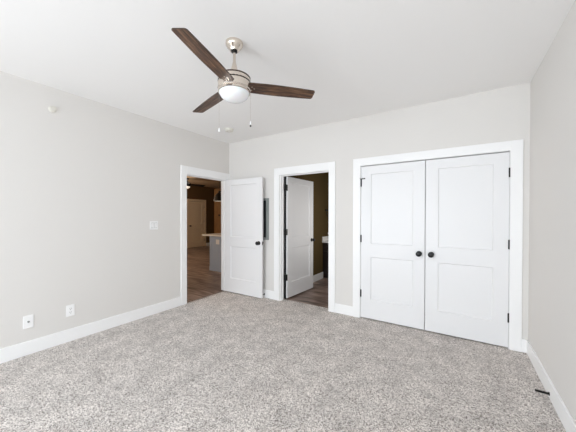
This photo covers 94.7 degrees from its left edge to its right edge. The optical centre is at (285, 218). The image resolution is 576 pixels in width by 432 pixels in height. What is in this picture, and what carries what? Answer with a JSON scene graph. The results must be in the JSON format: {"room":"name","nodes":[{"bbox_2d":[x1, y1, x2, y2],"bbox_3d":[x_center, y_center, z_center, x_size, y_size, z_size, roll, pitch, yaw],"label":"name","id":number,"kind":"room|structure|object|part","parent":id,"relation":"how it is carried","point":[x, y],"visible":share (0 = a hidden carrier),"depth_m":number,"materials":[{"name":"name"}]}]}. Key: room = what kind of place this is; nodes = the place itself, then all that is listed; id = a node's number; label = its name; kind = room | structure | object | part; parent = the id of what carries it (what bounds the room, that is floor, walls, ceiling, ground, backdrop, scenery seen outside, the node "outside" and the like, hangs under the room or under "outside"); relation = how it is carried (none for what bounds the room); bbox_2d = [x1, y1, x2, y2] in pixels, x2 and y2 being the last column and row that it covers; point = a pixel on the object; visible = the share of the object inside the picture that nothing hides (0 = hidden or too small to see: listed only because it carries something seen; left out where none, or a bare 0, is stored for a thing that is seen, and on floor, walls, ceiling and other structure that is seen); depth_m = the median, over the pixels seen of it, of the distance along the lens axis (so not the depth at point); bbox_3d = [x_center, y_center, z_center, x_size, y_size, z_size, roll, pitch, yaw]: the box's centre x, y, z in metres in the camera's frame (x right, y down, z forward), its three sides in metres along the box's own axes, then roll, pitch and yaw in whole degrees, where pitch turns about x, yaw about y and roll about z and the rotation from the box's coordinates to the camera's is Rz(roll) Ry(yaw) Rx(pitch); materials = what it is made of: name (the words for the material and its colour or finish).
{"room":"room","nodes":[
{"label":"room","id":0,"kind":"room"},
{"bbox_2d":[0,71,228,348],"bbox_3d":[-2.882,0.044,2.223,0.062,2.840,6.593,0,1,33],"label":"wall","id":1,"kind":"structure","parent":0,"point":[83,183],"depth_m":3.04,"materials":[{"name":"white paint"}]},
{"bbox_2d":[23,314,33,328],"bbox_3d":[-2.567,1.032,2.645,0.019,0.126,0.078,0,1,33],"label":"outlet","id":2,"kind":"object","parent":1,"relation":"attached to","point":[28,321],"visible":1,"depth_m":2.65,"materials":[{"name":"white plastic"}]},
{"bbox_2d":[48,106,56,112],"bbox_3d":[-2.444,-1.150,2.783,0.050,0.068,0.068,0,1,33],"label":"sprinkler head","id":3,"kind":"object","parent":1,"relation":"attached to","point":[52,109],"visible":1,"depth_m":2.77},
{"bbox_2d":[66,304,74,316],"bbox_3d":[-2.384,1.019,2.934,0.010,0.124,0.078,0,1,33],"label":"power outlet","id":4,"kind":"object","parent":1,"relation":"attached to","point":[70,309],"visible":1,"depth_m":2.93,"materials":[{"name":"white plastic"}]},
{"bbox_2d":[0,297,180,363],"bbox_3d":[-3.135,1.299,1.775,0.015,0.137,5.553,0,1,33],"label":"baseboard","id":5,"kind":"structure","parent":1,"relation":"attached to","point":[19,350],"depth_m":3.00,"materials":[{"name":"white paint"}]},
{"bbox_2d":[150,221,157,229],"bbox_3d":[-1.858,0.099,3.735,0.011,0.118,0.120,0,1,33],"label":"light switch","id":6,"kind":"object","parent":1,"relation":"attached to","point":[153,224],"visible":1,"depth_m":3.73,"materials":[{"name":"white plastic"}]},
{"bbox_2d":[181,165,229,305],"bbox_3d":[-1.391,0.262,4.566,0.146,2.172,1.040,0,1,33],"label":"door frame","id":7,"kind":"structure","parent":1,"relation":"attached to","point":[186,171],"depth_m":4.17,"materials":[{"name":"white paint"}]},
{"bbox_2d":[225,177,263,297],"bbox_3d":[-0.750,0.321,4.650,0.856,2.022,0.168,0,1,32],"label":"door","id":8,"kind":"structure","parent":1,"relation":"in","point":[244,242],"depth_m":4.63,"materials":[{"name":"white paint"}]},
{"bbox_2d":[187,186,218,242],"bbox_3d":[-6.108,-0.013,8.727,0.145,2.840,10.650,0,1,33],"label":"wall","id":9,"kind":"structure","parent":0,"point":[194,192],"depth_m":12.37,"materials":[{"name":"brown paint"}]},
{"bbox_2d":[189,201,203,247],"bbox_3d":[-3.980,0.266,11.864,0.106,2.030,0.846,0,1,33],"label":"door","id":10,"kind":"structure","parent":9,"relation":"in","point":[196,209],"depth_m":11.87,"materials":[{"name":"beige paint"}]},
{"bbox_2d":[187,199,205,247],"bbox_3d":[-3.980,0.220,11.861,0.019,2.130,1.030,0,1,33],"label":"door frame","id":11,"kind":"structure","parent":9,"relation":"attached to","point":[188,200],"depth_m":11.73,"materials":[{"name":"beige paint"}]},
{"bbox_2d":[0,246,565,431],"bbox_3d":[-2.234,1.392,5.152,10.552,0.100,12.200,0,1,33],"label":"floor","id":12,"kind":"structure","parent":0,"point":[224,361],"depth_m":2.29,"materials":[{"name":"carpet"}]},
{"bbox_2d":[209,236,220,271],"bbox_3d":[-1.298,0.897,6.742,1.202,0.878,0.609,0,1,33],"label":"kitchen island","id":13,"kind":"object","parent":12,"relation":"on","point":[215,249],"visible":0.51,"depth_m":6.71,"materials":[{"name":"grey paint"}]},
{"bbox_3d":[-1.907,0.897,6.827,0.078,0.876,0.078,0,1,33],"label":"corner post","id":14,"kind":"part","parent":13,"relation":"part of","materials":[{"name":"blue paint"}]},
{"bbox_2d":[202,233,220,236],"bbox_3d":[-1.383,0.439,6.814,1.490,0.038,0.675,0,1,33],"label":"island countertop","id":15,"kind":"structure","parent":13,"relation":"on","point":[213,234],"depth_m":6.85,"materials":[{"name":"white stone"}]},
{"bbox_3d":[-1.460,1.285,6.495,1.202,0.106,0.014,0,1,33],"label":"skirting","id":16,"kind":"part","parent":13,"relation":"part of","materials":[{"name":"blue paint"}]},
{"bbox_2d":[214,188,220,232],"bbox_3d":[-2.462,0.049,10.872,0.780,2.506,0.635,0,1,33],"label":"tall cabinet","id":17,"kind":"object","parent":12,"relation":"on","point":[217,205],"visible":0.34,"depth_m":10.75,"materials":[{"name":"brown wood"}]},
{"bbox_2d":[322,236,327,277],"bbox_3d":[1.481,0.883,5.832,1.246,0.931,0.568,0,1,33],"label":"bathroom vanity","id":18,"kind":"object","parent":12,"relation":"on","point":[325,245],"depth_m":5.93,"materials":[{"name":"black wood"}]},
{"bbox_3d":[1.484,0.482,5.833,1.246,0.130,0.558,0,1,33],"label":"vanity top","id":19,"kind":"part","parent":18,"relation":"part of","materials":[{"name":"white stone"}]},
{"bbox_3d":[1.012,0.981,5.845,0.390,0.480,0.019,0,1,33],"label":"cabinet door","id":20,"kind":"part","parent":18,"relation":"part of","materials":[{"name":"black wood"}]},
{"bbox_2d":[0,0,574,187],"bbox_3d":[-2.168,-1.448,5.090,10.657,0.100,12.450,0,1,33],"label":"ceiling","id":21,"kind":"structure","parent":0,"point":[359,58],"depth_m":2.19,"materials":[{"name":"white paint"}]},
{"bbox_2d":[187,178,204,188],"bbox_3d":[-3.467,-1.248,9.567,1.321,0.375,1.190,0,1,33],"label":"ceiling fan","id":22,"kind":"object","parent":21,"relation":"hanging from","point":[189,184],"visible":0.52,"depth_m":9.45,"materials":[{"name":"black metal"}]},
{"bbox_2d":[214,191,220,201],"bbox_3d":[-1.753,-0.932,7.029,0.330,0.962,0.330,0,1,33],"label":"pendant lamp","id":23,"kind":"object","parent":21,"relation":"hanging from","point":[217,198],"visible":0.5,"depth_m":6.91,"materials":[{"name":"black metal"}]},
{"bbox_2d":[225,128,233,131],"bbox_3d":[-0.883,-1.366,4.120,0.136,0.044,0.136,0,1,33],"label":"smoke detector","id":24,"kind":"object","parent":21,"relation":"attached to","point":[226,129],"visible":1,"depth_m":4.08,"materials":[{"name":"white plastic"}]},
{"bbox_2d":[171,28,314,131],"bbox_3d":[-0.507,-1.023,2.060,1.122,0.695,1.135,0,1,33],"label":"ceiling fan","id":25,"kind":"object","parent":21,"relation":"hanging from","point":[235,86],"visible":1,"depth_m":2.01,"materials":[{"name":"brown wood"}]},
{"bbox_3d":[-0.510,-1.036,1.716,0.129,0.006,0.556,12,3,16],"label":"blade","id":26,"kind":"part","parent":25,"relation":"part of","materials":[{"name":"brown wood"}]},
{"bbox_3d":[-0.659,-1.025,2.344,0.129,0.006,0.556,-15,9,-43],"label":"blade","id":27,"kind":"part","parent":25,"relation":"part of","materials":[{"name":"brown wood"}]},
{"bbox_3d":[-0.404,-0.947,2.074,0.232,0.072,0.232,0,1,33],"label":"lamp shade","id":28,"kind":"part","parent":25,"relation":"part of","materials":[{"name":"white glass"}]},
{"bbox_3d":[-0.277,-0.881,2.074,0.001,0.244,0.001,0,1,33],"label":"pull chain","id":29,"kind":"part","parent":25,"relation":"part of","materials":[{"name":"silver metal"}]},
{"bbox_3d":[-0.040,-1.034,2.159,0.556,0.006,0.129,0,-11,-13],"label":"blade","id":30,"kind":"part","parent":25,"relation":"part of","materials":[{"name":"brown wood"}]},
{"bbox_2d":[285,172,328,277],"bbox_3d":[0.463,0.023,5.516,0.125,2.840,2.450,0,1,33],"label":"wall","id":31,"kind":"structure","parent":0,"point":[320,181],"depth_m":5.82,"materials":[{"name":"brown paint"}]},
{"bbox_2d":[313,272,322,281],"bbox_3d":[0.366,1.280,5.253,0.015,0.143,1.722,0,1,33],"label":"baseboard","id":32,"kind":"structure","parent":31,"relation":"attached to","point":[318,276],"depth_m":5.73,"materials":[{"name":"white paint"}]},
{"bbox_2d":[229,82,530,339],"bbox_3d":[0.744,0.037,3.837,4.390,2.840,0.062,0,1,33],"label":"wall","id":33,"kind":"structure","parent":0,"point":[502,114],"depth_m":3.50,"materials":[{"name":"white paint"}]},
{"bbox_2d":[263,198,268,239],"bbox_3d":[-0.440,0.012,4.559,0.362,0.705,0.014,0,1,33],"label":"electrical panel","id":34,"kind":"object","parent":33,"relation":"attached to","point":[265,200],"visible":0.43,"depth_m":4.48,"materials":[{"name":"grey metal"}]},
{"bbox_3d":[-0.439,0.012,4.561,0.250,0.635,0.010,0,1,33],"label":"panel door","id":35,"kind":"part","parent":34,"relation":"part of","materials":[{"name":"grey metal"}]},
{"bbox_2d":[284,177,314,298],"bbox_3d":[0.248,0.321,4.735,0.168,2.032,0.870,0,1,37],"label":"door","id":36,"kind":"structure","parent":33,"relation":"in","point":[298,193],"depth_m":4.67,"materials":[{"name":"white paint"}]},
{"bbox_2d":[274,161,335,312],"bbox_3d":[0.291,0.268,4.159,1.075,2.172,0.146,0,1,33],"label":"door frame","id":37,"kind":"structure","parent":33,"relation":"attached to","point":[279,173],"depth_m":4.17,"materials":[{"name":"white paint"}]},
{"bbox_2d":[360,161,425,329],"bbox_3d":[1.334,0.325,3.398,0.789,2.045,0.102,0,1,33],"label":"door","id":38,"kind":"structure","parent":33,"relation":"in","point":[392,237],"depth_m":3.39,"materials":[{"name":"white paint"}]},
{"bbox_3d":[1.603,0.431,3.204,0.066,0.066,0.066,0,1,33],"label":"knob","id":39,"kind":"part","parent":38,"relation":"part of","materials":[{"name":"black metal"}]},
{"bbox_2d":[263,289,526,352],"bbox_3d":[0.702,1.289,3.827,4.184,0.137,0.015,0,1,33],"label":"baseboard","id":40,"kind":"structure","parent":33,"relation":"attached to","point":[339,308],"depth_m":3.75,"materials":[{"name":"white paint"}]},
{"bbox_2d":[353,139,523,351],"bbox_3d":[1.706,0.277,3.241,1.770,2.172,0.144,0,1,33],"label":"door frame","id":41,"kind":"structure","parent":33,"relation":"attached to","point":[515,147],"depth_m":2.77,"materials":[{"name":"white paint"}]},
{"bbox_2d":[425,152,509,346],"bbox_3d":[2.000,0.330,2.966,0.785,2.045,0.102,0,1,33],"label":"door","id":42,"kind":"structure","parent":33,"relation":"in","point":[467,242],"depth_m":2.97,"materials":[{"name":"white paint"}]},
{"bbox_3d":[1.713,0.432,3.132,0.066,0.066,0.066,0,1,33],"label":"knob","id":43,"kind":"part","parent":42,"relation":"part of","materials":[{"name":"black metal"}]},
{"bbox_2d":[528,0,575,422],"bbox_3d":[0.689,0.069,-0.167,0.125,2.840,6.718,0,1,33],"label":"wall","id":44,"kind":"structure","parent":0,"point":[552,199],"depth_m":1.97,"materials":[{"name":"white paint"}]},
{"bbox_2d":[535,389,549,395],"bbox_3d":[1.970,1.335,2.039,0.082,0.026,0.026,0,1,33],"label":"door stop","id":45,"kind":"object","parent":44,"relation":"attached to","point":[536,390],"visible":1,"depth_m":2.03,"materials":[{"name":"black metal"}]},
{"bbox_2d":[527,340,575,431],"bbox_3d":[0.658,1.320,-0.073,0.015,0.137,6.578,0,1,33],"label":"baseboard","id":46,"kind":"structure","parent":44,"relation":"attached to","point":[568,422],"depth_m":1.95,"materials":[{"name":"white paint"}]}
]}

